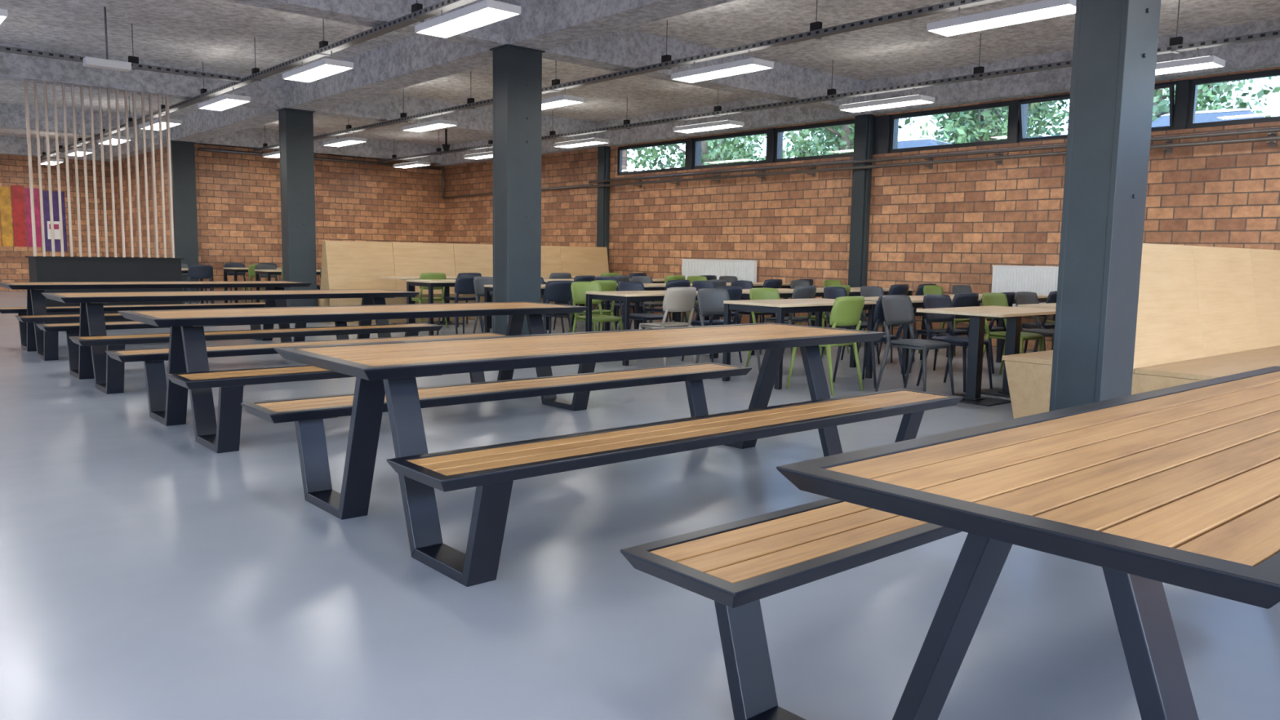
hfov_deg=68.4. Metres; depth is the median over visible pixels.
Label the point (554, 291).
dining chair
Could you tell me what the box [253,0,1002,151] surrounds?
cable tray
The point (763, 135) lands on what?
tree
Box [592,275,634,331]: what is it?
dining chair
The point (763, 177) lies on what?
bracket
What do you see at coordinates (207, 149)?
pipe
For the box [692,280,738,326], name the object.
dining chair
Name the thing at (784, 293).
dining table
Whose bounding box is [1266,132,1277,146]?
bracket
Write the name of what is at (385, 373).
picnic table
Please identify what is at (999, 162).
bracket
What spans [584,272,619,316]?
dining chair
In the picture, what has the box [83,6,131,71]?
emergency light
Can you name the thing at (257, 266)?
dining chair
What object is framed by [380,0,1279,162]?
cable tray
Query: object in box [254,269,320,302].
dining table
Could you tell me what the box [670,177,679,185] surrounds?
bracket
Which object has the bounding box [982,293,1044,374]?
dining chair
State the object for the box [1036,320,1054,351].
dining chair
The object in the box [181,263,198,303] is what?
dining chair
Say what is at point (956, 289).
dining chair
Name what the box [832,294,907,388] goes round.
dining chair
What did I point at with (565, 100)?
ceiling light
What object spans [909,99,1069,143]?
tree
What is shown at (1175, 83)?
window
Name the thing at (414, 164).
ceiling light
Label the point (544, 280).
dining table
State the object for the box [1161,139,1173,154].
bracket
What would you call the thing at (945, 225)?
wall
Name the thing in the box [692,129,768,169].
window
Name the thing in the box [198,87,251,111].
ceiling light
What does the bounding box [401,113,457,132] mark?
ceiling light
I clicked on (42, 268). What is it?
divider
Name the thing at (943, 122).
tree
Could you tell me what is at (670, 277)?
dining chair
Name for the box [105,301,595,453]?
picnic table
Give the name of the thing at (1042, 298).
dining table
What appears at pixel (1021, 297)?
dining chair
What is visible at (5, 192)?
poster
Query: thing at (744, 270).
radiator
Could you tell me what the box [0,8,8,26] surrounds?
ceiling light
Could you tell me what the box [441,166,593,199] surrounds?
pipe
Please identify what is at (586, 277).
dining chair
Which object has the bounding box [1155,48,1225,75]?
ceiling light
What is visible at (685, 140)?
window
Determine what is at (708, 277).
dining chair
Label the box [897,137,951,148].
parked car
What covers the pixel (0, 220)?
poster
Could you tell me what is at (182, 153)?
steel column
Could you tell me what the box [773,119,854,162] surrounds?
window
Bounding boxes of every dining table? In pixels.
[181,268,213,303]
[222,267,281,302]
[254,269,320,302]
[406,279,492,335]
[484,284,604,333]
[543,279,616,329]
[585,290,719,365]
[604,283,709,330]
[617,278,700,323]
[712,288,826,355]
[722,297,875,389]
[725,282,795,323]
[810,287,913,346]
[849,295,981,373]
[946,293,1055,362]
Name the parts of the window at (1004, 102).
sash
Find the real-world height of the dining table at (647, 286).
0.750 m
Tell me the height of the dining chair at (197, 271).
0.842 m
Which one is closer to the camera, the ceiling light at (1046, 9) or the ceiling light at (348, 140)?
the ceiling light at (1046, 9)
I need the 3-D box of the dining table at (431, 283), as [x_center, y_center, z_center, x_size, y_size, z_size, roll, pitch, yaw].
[-2.592,-0.785,13.692,1.400,0.750,0.700,-5,8,-41]
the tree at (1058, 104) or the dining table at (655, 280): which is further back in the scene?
the tree at (1058, 104)
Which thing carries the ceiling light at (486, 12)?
attached to the cable tray at (418, 14)
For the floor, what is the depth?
3.26 m
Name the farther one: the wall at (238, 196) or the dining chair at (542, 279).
the wall at (238, 196)
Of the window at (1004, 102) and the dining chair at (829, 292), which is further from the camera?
the window at (1004, 102)
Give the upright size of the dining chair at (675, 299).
0.842 m
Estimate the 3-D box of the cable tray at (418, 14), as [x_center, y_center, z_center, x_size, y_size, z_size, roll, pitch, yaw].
[-3.939,-3.606,10.698,0.124,0.520,33.500,-5,8,-41]
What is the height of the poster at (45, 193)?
1.500 m
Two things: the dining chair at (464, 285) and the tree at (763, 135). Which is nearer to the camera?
the dining chair at (464, 285)
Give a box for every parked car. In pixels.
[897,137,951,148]
[1151,108,1263,127]
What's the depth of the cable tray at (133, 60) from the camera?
11.02 m
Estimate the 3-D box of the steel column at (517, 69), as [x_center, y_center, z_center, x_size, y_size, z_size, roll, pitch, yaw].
[-1.348,-1.685,10.320,0.490,3.330,0.350,-5,8,-41]
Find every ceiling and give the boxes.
[0,0,1279,166]
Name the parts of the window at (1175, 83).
sash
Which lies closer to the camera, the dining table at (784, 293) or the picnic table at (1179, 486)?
the picnic table at (1179, 486)
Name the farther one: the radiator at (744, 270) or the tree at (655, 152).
the tree at (655, 152)
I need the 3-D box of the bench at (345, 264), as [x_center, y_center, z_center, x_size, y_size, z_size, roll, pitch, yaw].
[-2.873,-1.427,16.923,5.738,1.300,1.480,-5,8,-41]
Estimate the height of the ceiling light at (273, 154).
0.179 m
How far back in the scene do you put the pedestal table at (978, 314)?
7.80 m
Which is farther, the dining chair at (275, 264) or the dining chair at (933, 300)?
the dining chair at (275, 264)
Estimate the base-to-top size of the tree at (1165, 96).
7.992 m
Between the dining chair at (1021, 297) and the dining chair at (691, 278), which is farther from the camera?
the dining chair at (691, 278)
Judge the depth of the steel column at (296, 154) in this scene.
14.90 m
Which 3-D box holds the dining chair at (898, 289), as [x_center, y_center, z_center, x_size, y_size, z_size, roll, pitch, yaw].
[3.215,-0.582,12.374,0.452,0.842,0.553,-5,9,-42]
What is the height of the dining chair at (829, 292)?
0.842 m
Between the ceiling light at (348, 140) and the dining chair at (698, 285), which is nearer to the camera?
the dining chair at (698, 285)
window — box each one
[617,138,686,175]
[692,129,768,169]
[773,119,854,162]
[888,100,1012,153]
[1017,81,1177,142]
[1186,69,1279,128]
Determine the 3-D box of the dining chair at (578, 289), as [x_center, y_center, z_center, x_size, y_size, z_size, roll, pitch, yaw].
[-0.501,-0.466,10.763,0.452,0.842,0.553,-4,8,-39]
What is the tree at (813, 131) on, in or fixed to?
on the ground
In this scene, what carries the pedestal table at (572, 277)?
on the floor
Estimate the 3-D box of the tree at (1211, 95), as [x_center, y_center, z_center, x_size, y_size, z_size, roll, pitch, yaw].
[12.313,-7.772,23.434,5.145,7.992,6.870,1,6,-3]
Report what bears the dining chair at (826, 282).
on the floor
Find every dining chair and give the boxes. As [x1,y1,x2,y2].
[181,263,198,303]
[182,264,214,303]
[224,262,253,302]
[241,264,264,302]
[254,264,276,302]
[257,262,278,289]
[406,272,448,328]
[436,275,484,334]
[442,272,482,327]
[472,276,493,333]
[540,272,571,305]
[540,277,564,333]
[541,280,573,333]
[553,275,596,332]
[568,280,617,333]
[570,281,622,332]
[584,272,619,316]
[592,275,631,329]
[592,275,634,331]
[617,281,667,329]
[628,272,646,308]
[629,275,671,329]
[634,287,696,366]
[645,275,685,323]
[645,280,690,327]
[680,279,726,322]
[681,286,742,363]
[686,275,706,320]
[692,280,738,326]
[695,288,760,380]
[696,275,716,320]
[719,275,746,319]
[730,280,776,323]
[738,279,782,324]
[745,288,780,367]
[759,285,816,355]
[770,279,813,324]
[786,296,864,395]
[790,280,831,326]
[798,284,850,355]
[821,286,879,364]
[823,280,866,330]
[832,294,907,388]
[858,285,915,362]
[859,284,908,345]
[875,295,954,394]
[884,284,936,346]
[909,293,978,377]
[916,293,992,392]
[918,284,969,356]
[951,284,998,348]
[951,292,1015,373]
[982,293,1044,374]
[1014,291,1054,351]
[1021,291,1057,353]
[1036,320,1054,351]
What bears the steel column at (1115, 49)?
on the floor
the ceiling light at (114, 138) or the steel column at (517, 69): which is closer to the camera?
the steel column at (517, 69)
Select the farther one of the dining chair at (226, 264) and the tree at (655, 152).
the tree at (655, 152)
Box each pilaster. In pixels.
[596,146,610,266]
[848,114,874,330]
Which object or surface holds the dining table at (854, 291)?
on the floor
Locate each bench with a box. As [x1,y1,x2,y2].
[316,240,621,324]
[1001,243,1279,418]
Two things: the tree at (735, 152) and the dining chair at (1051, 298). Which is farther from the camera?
the tree at (735, 152)
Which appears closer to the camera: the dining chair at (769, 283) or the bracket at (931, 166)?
the bracket at (931, 166)
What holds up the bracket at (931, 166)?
attached to the wall at (945, 225)
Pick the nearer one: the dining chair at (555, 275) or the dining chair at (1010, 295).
the dining chair at (1010, 295)
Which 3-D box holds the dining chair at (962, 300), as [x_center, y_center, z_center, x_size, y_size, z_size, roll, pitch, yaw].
[3.110,-0.270,9.559,0.452,0.842,0.553,-4,8,-38]
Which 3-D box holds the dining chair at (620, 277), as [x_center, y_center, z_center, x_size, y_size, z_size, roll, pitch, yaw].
[-0.460,-0.912,14.764,0.452,0.842,0.553,-5,9,-43]
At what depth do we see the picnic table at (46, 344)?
10.38 m
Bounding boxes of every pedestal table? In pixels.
[381,276,462,324]
[481,275,549,319]
[565,275,621,317]
[916,306,1055,406]
[1017,302,1056,309]
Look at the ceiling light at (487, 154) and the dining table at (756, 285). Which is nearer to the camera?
the dining table at (756, 285)
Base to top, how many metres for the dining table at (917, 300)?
0.750 m
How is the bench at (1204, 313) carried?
on the floor
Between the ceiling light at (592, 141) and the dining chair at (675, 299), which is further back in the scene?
the ceiling light at (592, 141)
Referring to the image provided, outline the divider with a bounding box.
[23,78,183,323]
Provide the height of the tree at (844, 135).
7.482 m
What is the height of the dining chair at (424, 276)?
0.842 m
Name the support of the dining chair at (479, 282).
on the floor
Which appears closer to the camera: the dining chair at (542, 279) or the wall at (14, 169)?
the dining chair at (542, 279)
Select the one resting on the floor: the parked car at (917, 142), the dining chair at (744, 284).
the dining chair at (744, 284)
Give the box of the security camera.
[441,128,450,151]
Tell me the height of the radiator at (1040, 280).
0.600 m
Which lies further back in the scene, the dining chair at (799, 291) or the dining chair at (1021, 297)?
the dining chair at (799, 291)
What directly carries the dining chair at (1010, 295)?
on the floor
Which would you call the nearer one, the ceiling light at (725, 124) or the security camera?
the ceiling light at (725, 124)
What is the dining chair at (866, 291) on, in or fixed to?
on the floor
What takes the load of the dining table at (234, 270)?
on the floor
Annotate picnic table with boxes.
[0,280,311,360]
[35,288,443,394]
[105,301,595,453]
[240,322,963,586]
[620,365,1279,719]
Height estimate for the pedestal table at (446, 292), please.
0.750 m
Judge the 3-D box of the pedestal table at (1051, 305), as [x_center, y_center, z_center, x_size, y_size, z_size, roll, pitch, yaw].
[4.301,-0.156,9.118,1.250,0.750,0.750,-5,8,-41]
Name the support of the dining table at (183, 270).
on the floor
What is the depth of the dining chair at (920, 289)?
12.60 m
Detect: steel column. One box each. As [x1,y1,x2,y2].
[170,140,199,302]
[275,107,316,306]
[488,44,545,335]
[1048,0,1160,411]
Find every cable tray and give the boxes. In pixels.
[0,23,240,82]
[35,0,476,159]
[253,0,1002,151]
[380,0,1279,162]
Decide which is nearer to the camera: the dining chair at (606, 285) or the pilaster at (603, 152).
the dining chair at (606, 285)
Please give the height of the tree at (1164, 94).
7.482 m
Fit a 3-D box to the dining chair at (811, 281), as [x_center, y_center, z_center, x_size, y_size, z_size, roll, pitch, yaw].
[2.337,-0.822,14.387,0.452,0.842,0.553,-5,8,-41]
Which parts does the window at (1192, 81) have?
sash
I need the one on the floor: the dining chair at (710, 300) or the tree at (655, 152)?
the dining chair at (710, 300)
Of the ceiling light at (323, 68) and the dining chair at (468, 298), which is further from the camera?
the dining chair at (468, 298)
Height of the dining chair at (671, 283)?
0.842 m
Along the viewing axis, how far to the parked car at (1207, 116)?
17.11 m
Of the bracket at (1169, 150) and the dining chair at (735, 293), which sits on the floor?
the dining chair at (735, 293)
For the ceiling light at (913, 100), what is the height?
0.179 m
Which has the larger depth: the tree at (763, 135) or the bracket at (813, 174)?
the tree at (763, 135)
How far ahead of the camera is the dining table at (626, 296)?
10.08 m
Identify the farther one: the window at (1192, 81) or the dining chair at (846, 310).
the window at (1192, 81)
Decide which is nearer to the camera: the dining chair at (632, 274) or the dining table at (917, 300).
the dining table at (917, 300)
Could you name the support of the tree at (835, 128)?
on the ground
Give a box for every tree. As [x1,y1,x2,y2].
[626,134,766,170]
[626,146,662,172]
[666,133,766,166]
[707,137,765,164]
[760,117,914,159]
[786,127,854,157]
[794,124,902,157]
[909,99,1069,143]
[928,98,1068,143]
[932,101,1066,143]
[1049,76,1279,135]
[1152,75,1276,116]
[1163,88,1169,114]
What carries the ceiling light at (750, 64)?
attached to the cable tray at (816, 32)
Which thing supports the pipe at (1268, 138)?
attached to the bracket
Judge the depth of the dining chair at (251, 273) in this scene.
18.89 m
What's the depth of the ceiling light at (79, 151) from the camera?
19.48 m
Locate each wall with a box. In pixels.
[0,154,114,291]
[112,146,170,257]
[194,143,444,301]
[444,66,1279,351]
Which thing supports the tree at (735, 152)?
on the ground
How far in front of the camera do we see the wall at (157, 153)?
22.41 m
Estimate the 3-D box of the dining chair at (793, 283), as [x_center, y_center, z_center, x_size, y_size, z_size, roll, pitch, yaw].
[2.408,-0.697,13.274,0.452,0.842,0.553,-4,8,-40]
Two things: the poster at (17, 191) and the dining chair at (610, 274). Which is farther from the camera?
the poster at (17, 191)
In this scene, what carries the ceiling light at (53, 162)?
attached to the cable tray at (418, 14)
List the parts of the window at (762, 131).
sash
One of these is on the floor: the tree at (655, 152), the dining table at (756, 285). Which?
the dining table at (756, 285)
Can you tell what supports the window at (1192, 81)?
in the wall at (945, 225)
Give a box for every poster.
[0,186,13,246]
[0,220,1,246]
[10,185,26,246]
[24,187,41,247]
[42,191,66,251]
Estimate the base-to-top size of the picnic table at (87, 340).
0.751 m
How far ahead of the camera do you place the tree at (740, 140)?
41.44 m
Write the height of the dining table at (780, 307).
0.750 m
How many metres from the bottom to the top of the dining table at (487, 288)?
0.750 m
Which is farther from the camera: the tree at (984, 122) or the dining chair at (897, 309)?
the tree at (984, 122)
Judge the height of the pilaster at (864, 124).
3.330 m
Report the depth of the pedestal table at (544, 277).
16.08 m
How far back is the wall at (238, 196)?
21.65 m
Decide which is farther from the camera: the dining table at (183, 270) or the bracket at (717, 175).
the dining table at (183, 270)
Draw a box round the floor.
[0,290,1279,719]
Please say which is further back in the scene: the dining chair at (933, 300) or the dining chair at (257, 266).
the dining chair at (257, 266)
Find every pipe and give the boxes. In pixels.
[198,147,440,169]
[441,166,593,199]
[587,135,1279,187]
[588,127,1279,183]
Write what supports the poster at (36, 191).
attached to the wall at (14, 169)
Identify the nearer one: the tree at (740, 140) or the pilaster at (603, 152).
the pilaster at (603, 152)
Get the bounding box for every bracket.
[633,179,641,187]
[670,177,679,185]
[711,173,720,182]
[755,170,765,179]
[805,166,815,177]
[922,157,933,168]
[992,152,1003,164]
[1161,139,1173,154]
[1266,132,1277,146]
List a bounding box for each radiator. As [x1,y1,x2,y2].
[681,258,757,282]
[991,265,1058,306]
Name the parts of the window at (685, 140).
sash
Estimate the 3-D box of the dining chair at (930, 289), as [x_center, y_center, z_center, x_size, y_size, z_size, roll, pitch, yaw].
[3.803,-0.496,11.691,0.452,0.842,0.553,-5,8,-41]
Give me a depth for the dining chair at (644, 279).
14.11 m
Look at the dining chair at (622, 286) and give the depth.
11.27 m
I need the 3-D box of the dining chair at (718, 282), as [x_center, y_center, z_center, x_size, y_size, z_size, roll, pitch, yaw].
[0.902,-0.712,13.179,0.452,0.842,0.553,-5,9,-43]
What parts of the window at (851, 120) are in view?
sash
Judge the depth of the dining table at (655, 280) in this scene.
15.73 m
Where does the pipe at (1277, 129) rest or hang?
attached to the bracket
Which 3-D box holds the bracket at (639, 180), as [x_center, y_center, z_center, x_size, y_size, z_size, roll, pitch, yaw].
[-0.052,-3.405,18.035,0.183,0.200,0.060,-5,8,-41]
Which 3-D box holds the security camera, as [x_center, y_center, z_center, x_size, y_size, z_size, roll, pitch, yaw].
[-3.719,-4.351,18.053,0.159,0.670,0.159,-5,8,-41]
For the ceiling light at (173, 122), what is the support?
attached to the cable tray at (418, 14)
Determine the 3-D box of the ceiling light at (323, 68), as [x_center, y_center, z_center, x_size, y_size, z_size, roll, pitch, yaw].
[-3.520,-3.208,10.247,0.310,0.179,1.200,-5,8,-41]
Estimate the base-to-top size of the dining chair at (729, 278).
0.842 m
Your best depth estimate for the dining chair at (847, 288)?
11.38 m
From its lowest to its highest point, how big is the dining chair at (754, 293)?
0.842 m
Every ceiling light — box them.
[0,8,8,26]
[40,155,63,164]
[64,146,92,156]
[97,135,131,145]
[139,118,181,130]
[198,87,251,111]
[262,147,279,158]
[282,51,353,82]
[322,131,367,146]
[393,156,431,168]
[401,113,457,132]
[414,0,520,38]
[463,151,493,159]
[542,88,584,110]
[553,132,608,148]
[671,50,773,83]
[672,114,744,133]
[839,88,934,112]
[926,0,1075,36]
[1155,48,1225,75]

